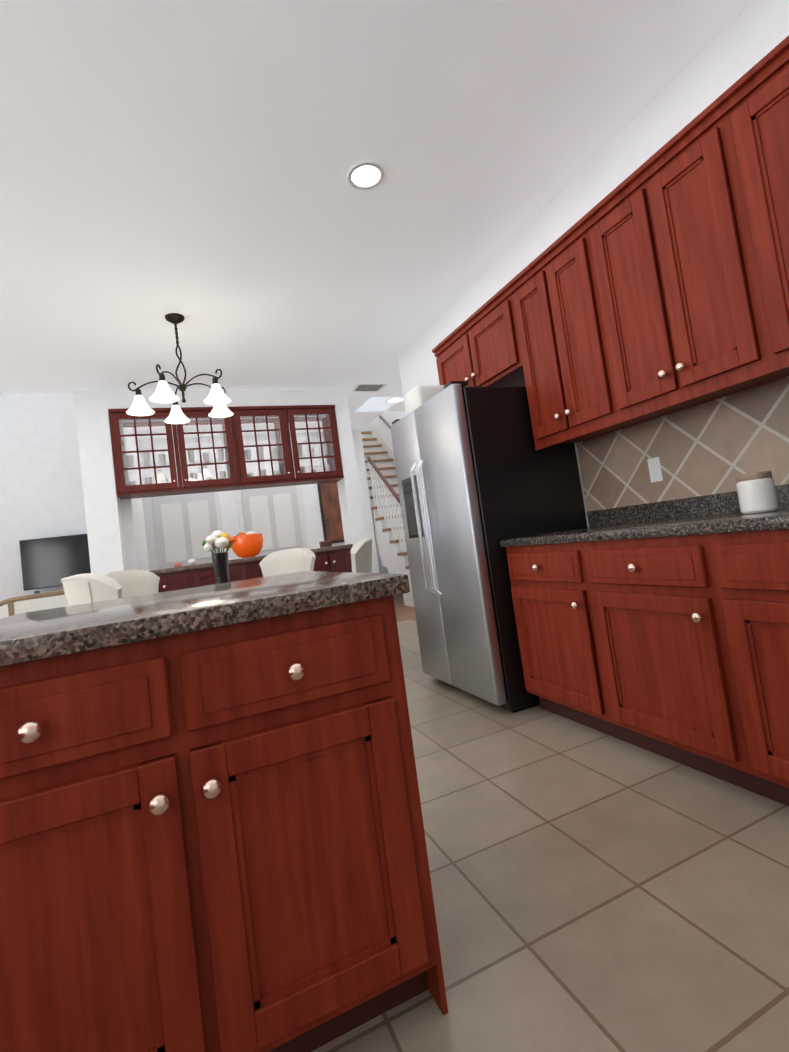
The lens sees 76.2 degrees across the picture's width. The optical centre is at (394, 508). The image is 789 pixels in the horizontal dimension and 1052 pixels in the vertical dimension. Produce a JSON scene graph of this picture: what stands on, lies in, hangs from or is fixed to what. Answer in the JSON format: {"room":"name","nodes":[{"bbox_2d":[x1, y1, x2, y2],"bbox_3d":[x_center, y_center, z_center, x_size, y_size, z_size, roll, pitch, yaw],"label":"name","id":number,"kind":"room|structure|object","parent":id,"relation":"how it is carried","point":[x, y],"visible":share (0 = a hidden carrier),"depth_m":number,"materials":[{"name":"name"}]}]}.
{"room":"kitchen","nodes":[
{"label":"kitchen","id":0,"kind":"room"},
{"bbox_2d":[0,393,86,600],"bbox_3d":[-5.968,-0.342,9.684,11.500,5.400,0.200,-6,-4,-23],"label":"wall","id":1,"kind":"structure","parent":0,"point":[41,491],"depth_m":9.34,"materials":[{"name":"paint"}]},
{"bbox_2d":[119,421,149,570],"bbox_3d":[-3.129,0.350,6.099,0.100,2.850,1.800,-6,-4,-23],"label":"wall","id":2,"kind":"structure","parent":0,"point":[134,533],"depth_m":5.43,"materials":[{"name":"paint"}]},
{"bbox_2d":[74,389,364,574],"bbox_3d":[-1.743,0.132,5.555,2.837,2.850,0.322,-6,-4,-23],"label":"wall","id":3,"kind":"structure","parent":0,"point":[105,535],"depth_m":5.04,"materials":[{"name":"paint"}]},
{"bbox_2d":[108,406,243,496],"bbox_3d":[-2.325,-0.617,5.395,1.200,0.845,0.350,-6,-4,-23],"label":"upper cabinet","id":4,"kind":"object","parent":3,"relation":"attached to","point":[240,476],"depth_m":5.27,"materials":[{"name":"brown wood"}]},
{"bbox_2d":[236,405,343,488],"bbox_3d":[-1.264,-0.731,5.849,1.200,0.845,0.350,-6,-4,-23],"label":"upper cabinet","id":5,"kind":"object","parent":3,"relation":"attached to","point":[287,416],"depth_m":5.74,"materials":[{"name":"brown wood"}]},
{"bbox_2d":[137,430,378,573],"bbox_3d":[-1.945,0.282,7.583,3.440,2.850,0.230,-6,-4,-23],"label":"wall","id":6,"kind":"structure","parent":0,"point":[180,528],"depth_m":7.44,"materials":[{"name":"paint"}]},
{"bbox_2d":[317,482,344,543],"bbox_3d":[-0.991,0.052,7.977,0.360,1.000,0.036,-6,-4,-23],"label":"framed picture","id":7,"kind":"object","parent":6,"relation":"attached to","point":[331,518],"visible":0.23,"depth_m":7.95,"materials":[{"name":"black wood"}]},
{"bbox_2d":[0,0,753,438],"bbox_3d":[-1.318,-1.608,2.570,8.300,0.120,10.320,-6,-4,-23],"label":"ceiling","id":8,"kind":"structure","parent":0,"point":[192,162],"depth_m":2.44,"materials":[{"name":"paint"}]},
{"bbox_2d":[126,313,232,423],"bbox_3d":[-1.618,-1.077,3.747,0.749,0.710,0.751,-6,-4,-23],"label":"chandelier","id":9,"kind":"object","parent":8,"relation":"hanging from","point":[218,398],"visible":1,"depth_m":3.69,"materials":[{"name":"white glass"}]},
{"bbox_2d":[347,161,383,189],"bbox_3d":[-0.145,-1.696,2.566,0.190,0.008,0.190,-6,-4,-23],"label":"recessed light","id":10,"kind":"object","parent":8,"relation":"in","point":[365,175],"visible":0.98,"depth_m":2.56,"materials":[{"name":"white"}]},
{"bbox_2d":[351,383,385,391],"bbox_3d":[-0.314,-1.459,6.077,0.350,0.015,0.270,-6,-4,-23],"label":"ceiling vent","id":11,"kind":"object","parent":8,"relation":"in","point":[365,387],"visible":0.96,"depth_m":6.04,"materials":[{"name":"white metal"}]},
{"bbox_2d":[386,397,403,402],"bbox_3d":[0.012,-1.460,6.784,0.260,0.008,0.260,-6,-4,-23],"label":"recessed light","id":12,"kind":"object","parent":8,"relation":"in","point":[396,400],"visible":0.94,"depth_m":6.79,"materials":[{"name":"white"}]},
{"bbox_2d":[361,411,405,573],"bbox_3d":[0.470,-1.253,8.834,0.200,5.400,6.460,-6,-4,-23],"label":"wall","id":13,"kind":"structure","parent":0,"point":[382,428],"depth_m":10.03,"materials":[{"name":"paint"}]},
{"bbox_2d":[379,415,390,427],"bbox_3d":[0.501,-0.750,8.499,0.094,2.970,3.640,-6,-4,-23],"label":"handrail","id":14,"kind":"object","parent":13,"relation":"attached to","point":[384,421],"depth_m":9.78,"materials":[{"name":"brown wood"}]},
{"bbox_2d":[312,594,788,1051],"bbox_3d":[-1.571,1.501,3.944,8.300,0.100,13.700,-6,-4,-23],"label":"floor","id":15,"kind":"structure","parent":0,"point":[593,890],"depth_m":1.31,"materials":[{"name":"tile"}]},
{"bbox_2d":[60,573,121,605],"bbox_3d":[-1.556,0.870,2.955,0.694,1.032,0.685,-6,-4,-23],"label":"dining chair","id":16,"kind":"object","parent":15,"relation":"on","point":[79,589],"visible":0.23,"depth_m":2.70,"materials":[{"name":"fabric"}]},
{"bbox_2d":[104,570,159,597],"bbox_3d":[-1.959,0.988,4.013,0.706,1.032,0.702,-6,-4,-23],"label":"dining chair","id":17,"kind":"object","parent":15,"relation":"on","point":[132,583],"visible":0.15,"depth_m":4.17,"materials":[{"name":"fabric"}]},
{"bbox_2d":[0,571,447,1051],"bbox_3d":[-0.530,0.691,1.317,0.950,0.912,1.032,-6,-4,-23],"label":"kitchen island","id":18,"kind":"object","parent":15,"relation":"on","point":[212,835],"visible":1,"depth_m":0.91,"materials":[{"name":"brown wood"}]},
{"bbox_2d":[149,544,352,592],"bbox_3d":[-1.575,1.043,5.540,2.360,1.000,0.422,-6,-4,-23],"label":"base cabinet","id":19,"kind":"object","parent":15,"relation":"on","point":[334,559],"visible":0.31,"depth_m":5.36,"materials":[{"name":"brown wood"}]},
{"bbox_2d":[188,559,196,564],"bbox_3d":[-2.135,0.562,5.311,0.084,0.063,0.070,-6,-4,-23],"label":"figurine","id":20,"kind":"object","parent":19,"relation":"on","point":[192,561],"visible":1,"depth_m":5.29,"materials":[{"name":"white ceramic"}]},
{"bbox_2d":[232,531,262,557],"bbox_3d":[-1.630,0.401,5.571,0.356,0.285,0.356,-6,-4,-23],"label":"bowl","id":21,"kind":"object","parent":19,"relation":"on","point":[248,544],"visible":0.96,"depth_m":5.44,"materials":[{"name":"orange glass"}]},
{"bbox_2d":[319,540,331,547],"bbox_3d":[-0.807,0.418,5.900,0.120,0.072,0.120,-6,-4,-23],"label":"box","id":22,"kind":"object","parent":19,"relation":"on","point":[325,543],"visible":1,"depth_m":5.85,"materials":[{"name":"brown"}]},
{"bbox_2d":[259,548,315,576],"bbox_3d":[-1.006,0.891,4.507,0.704,1.032,0.704,-6,-4,-23],"label":"dining chair","id":23,"kind":"object","parent":15,"relation":"on","point":[286,561],"visible":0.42,"depth_m":4.70,"materials":[{"name":"fabric"}]},
{"bbox_2d":[351,538,372,572],"bbox_3d":[-0.397,0.785,4.093,0.675,1.032,0.671,-6,-4,-23],"label":"dining chair","id":24,"kind":"object","parent":15,"relation":"on","point":[361,555],"visible":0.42,"depth_m":3.91,"materials":[{"name":"fabric"}]},
{"bbox_2d":[361,423,413,606],"bbox_3d":[-0.033,-0.295,8.699,1.005,3.635,4.181,-6,-4,-23],"label":"stairs","id":25,"kind":"structure","parent":15,"relation":"on","point":[378,450],"depth_m":8.30,"materials":[{"name":"white"}]},
{"bbox_2d":[366,456,405,551],"bbox_3d":[-0.026,0.050,7.636,0.124,2.025,1.540,-6,-4,-23],"label":"stair railing","id":26,"kind":"object","parent":25,"relation":"on","point":[384,481],"visible":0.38,"depth_m":7.82,"materials":[{"name":"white wood"}]},
{"bbox_2d":[390,381,586,712],"bbox_3d":[0.581,0.209,3.208,0.842,1.800,0.910,-6,-4,-23],"label":"refrigerator","id":27,"kind":"object","parent":15,"relation":"on","point":[479,477],"visible":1,"depth_m":2.82,"materials":[{"name":"silver metal"}]},
{"bbox_2d":[405,385,443,414],"bbox_3d":[0.260,-0.741,3.532,0.310,0.197,0.230,-6,-4,-23],"label":"pack","id":28,"kind":"object","parent":27,"relation":"on","point":[417,396],"visible":0.35,"depth_m":3.41,"materials":[{"name":"white paper"}]},
{"bbox_2d":[500,540,603,732],"bbox_3d":[1.036,0.577,2.530,0.644,0.870,0.569,-6,-4,-23],"label":"base cabinet","id":29,"kind":"object","parent":15,"relation":"on","point":[556,659],"depth_m":2.40,"materials":[{"name":"brown wood"}]},
{"bbox_2d":[572,532,735,784],"bbox_3d":[1.253,0.516,2.007,0.644,0.870,0.570,-6,-4,-23],"label":"base cabinet","id":30,"kind":"object","parent":15,"relation":"on","point":[661,628],"depth_m":1.87,"materials":[{"name":"brown wood"}]},
{"bbox_2d":[500,508,788,543],"bbox_3d":[1.405,0.005,1.512,0.651,0.038,2.855,-6,-4,-23],"label":"countertop","id":31,"kind":"structure","parent":30,"relation":"on","point":[780,516],"depth_m":1.90,"materials":[{"name":"grey stone"}]},
{"bbox_2d":[735,471,778,513],"bbox_3d":[1.304,-0.057,1.811,0.112,0.142,0.112,-6,-4,-23],"label":"canister","id":32,"kind":"object","parent":31,"relation":"on","point":[756,491],"visible":1,"depth_m":1.77,"materials":[{"name":"white ceramic"}]},
{"bbox_2d":[696,524,788,805],"bbox_3d":[1.470,0.455,1.483,0.644,0.870,0.570,-6,-4,-23],"label":"base cabinet","id":33,"kind":"object","parent":15,"relation":"on","point":[746,570],"depth_m":1.55,"materials":[{"name":"brown wood"}]},
{"bbox_3d":[-1.265,1.014,3.746,1.200,0.759,1.200,-6,-4,-23],"label":"dining table","id":34,"kind":"object","parent":15,"relation":"on","visible":0},
{"bbox_3d":[-1.125,0.935,3.729,0.400,0.657,1.155,-6,-4,-23],"label":"table runner","id":35,"kind":"object","parent":34,"relation":"on","visible":0},
{"bbox_2d":[202,531,234,583],"bbox_3d":[-1.330,0.401,3.853,0.241,0.468,0.205,-6,-4,-23],"label":"vase","id":36,"kind":"object","parent":35,"relation":"on","point":[213,541],"visible":0.94,"depth_m":3.81,"materials":[{"name":"black glass"}]},
{"bbox_2d":[398,0,788,526],"bbox_3d":[1.610,-0.540,1.877,0.132,2.850,7.045,-6,-4,-23],"label":"wall","id":37,"kind":"structure","parent":0,"point":[751,35],"depth_m":2.53,"materials":[{"name":"paint"}]},
{"bbox_2d":[432,291,519,386],"bbox_3d":[0.662,-1.009,3.387,0.348,0.451,0.950,-6,-4,-23],"label":"upper cabinet","id":38,"kind":"object","parent":37,"relation":"attached to","point":[479,351],"depth_m":3.21,"materials":[{"name":"brown wood"}]},
{"bbox_2d":[504,223,651,446],"bbox_3d":[0.988,-0.859,2.661,0.348,0.921,0.600,-6,-4,-23],"label":"upper cabinet","id":39,"kind":"object","parent":37,"relation":"attached to","point":[555,347],"depth_m":2.58,"materials":[{"name":"brown wood"}]},
{"bbox_2d":[576,376,788,511],"bbox_3d":[1.625,-0.279,1.752,0.011,0.505,2.660,-6,-4,-23],"label":"tile backsplash","id":40,"kind":"structure","parent":37,"relation":"attached to","point":[717,446],"depth_m":2.31,"materials":[{"name":"beige tile"}]},
{"bbox_2d":[647,457,662,482],"bbox_3d":[1.301,-0.192,2.511,0.006,0.120,0.070,-6,-4,-23],"label":"electrical outlet plate","id":41,"kind":"object","parent":40,"relation":"attached to","point":[655,471],"visible":1,"depth_m":2.50,"materials":[{"name":"white plastic"}]},
{"bbox_2d":[580,107,788,418],"bbox_3d":[1.226,-0.926,2.087,0.348,0.921,0.650,-6,-4,-23],"label":"upper cabinet","id":42,"kind":"object","parent":37,"relation":"attached to","point":[655,285],"depth_m":1.98,"materials":[{"name":"brown wood"}]},
{"bbox_2d":[588,484,788,527],"bbox_3d":[1.686,-0.090,1.639,0.020,0.090,2.855,-6,-4,-23],"label":"backsplash","id":43,"kind":"structure","parent":37,"relation":"attached to","point":[728,501],"depth_m":2.41,"materials":[{"name":"grey stone"}]},
{"bbox_2d":[712,35,788,370],"bbox_3d":[1.487,-0.999,1.457,0.348,0.921,0.720,-6,-4,-23],"label":"upper cabinet","id":44,"kind":"object","parent":37,"relation":"attached to","point":[752,117],"depth_m":1.66,"materials":[{"name":"brown wood"}]},
{"bbox_3d":[-6.718,2.321,6.135,6.830,0.100,5.580,-6,-4,-23],"label":"floor","id":45,"kind":"structure","parent":0,"visible":0},
{"bbox_2d":[0,590,67,618],"bbox_3d":[-3.952,1.413,6.064,1.339,0.960,0.964,-6,-4,-23],"label":"tv stand","id":46,"kind":"object","parent":45,"relation":"on","point":[30,603],"visible":0.21,"depth_m":5.59,"materials":[{"name":"wood"}]},
{"bbox_3d":[-5.581,1.872,9.206,2.010,0.860,0.460,-6,-4,-23],"label":"tv console","id":47,"kind":"object","parent":45,"relation":"on","visible":0},
{"bbox_2d":[19,534,90,590],"bbox_3d":[-5.827,0.974,9.197,1.640,0.980,0.280,-6,-4,-23],"label":"screen","id":48,"kind":"object","parent":47,"relation":"on","point":[49,562],"visible":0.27,"depth_m":9.04,"materials":[{"name":"black plastic"}]}
]}

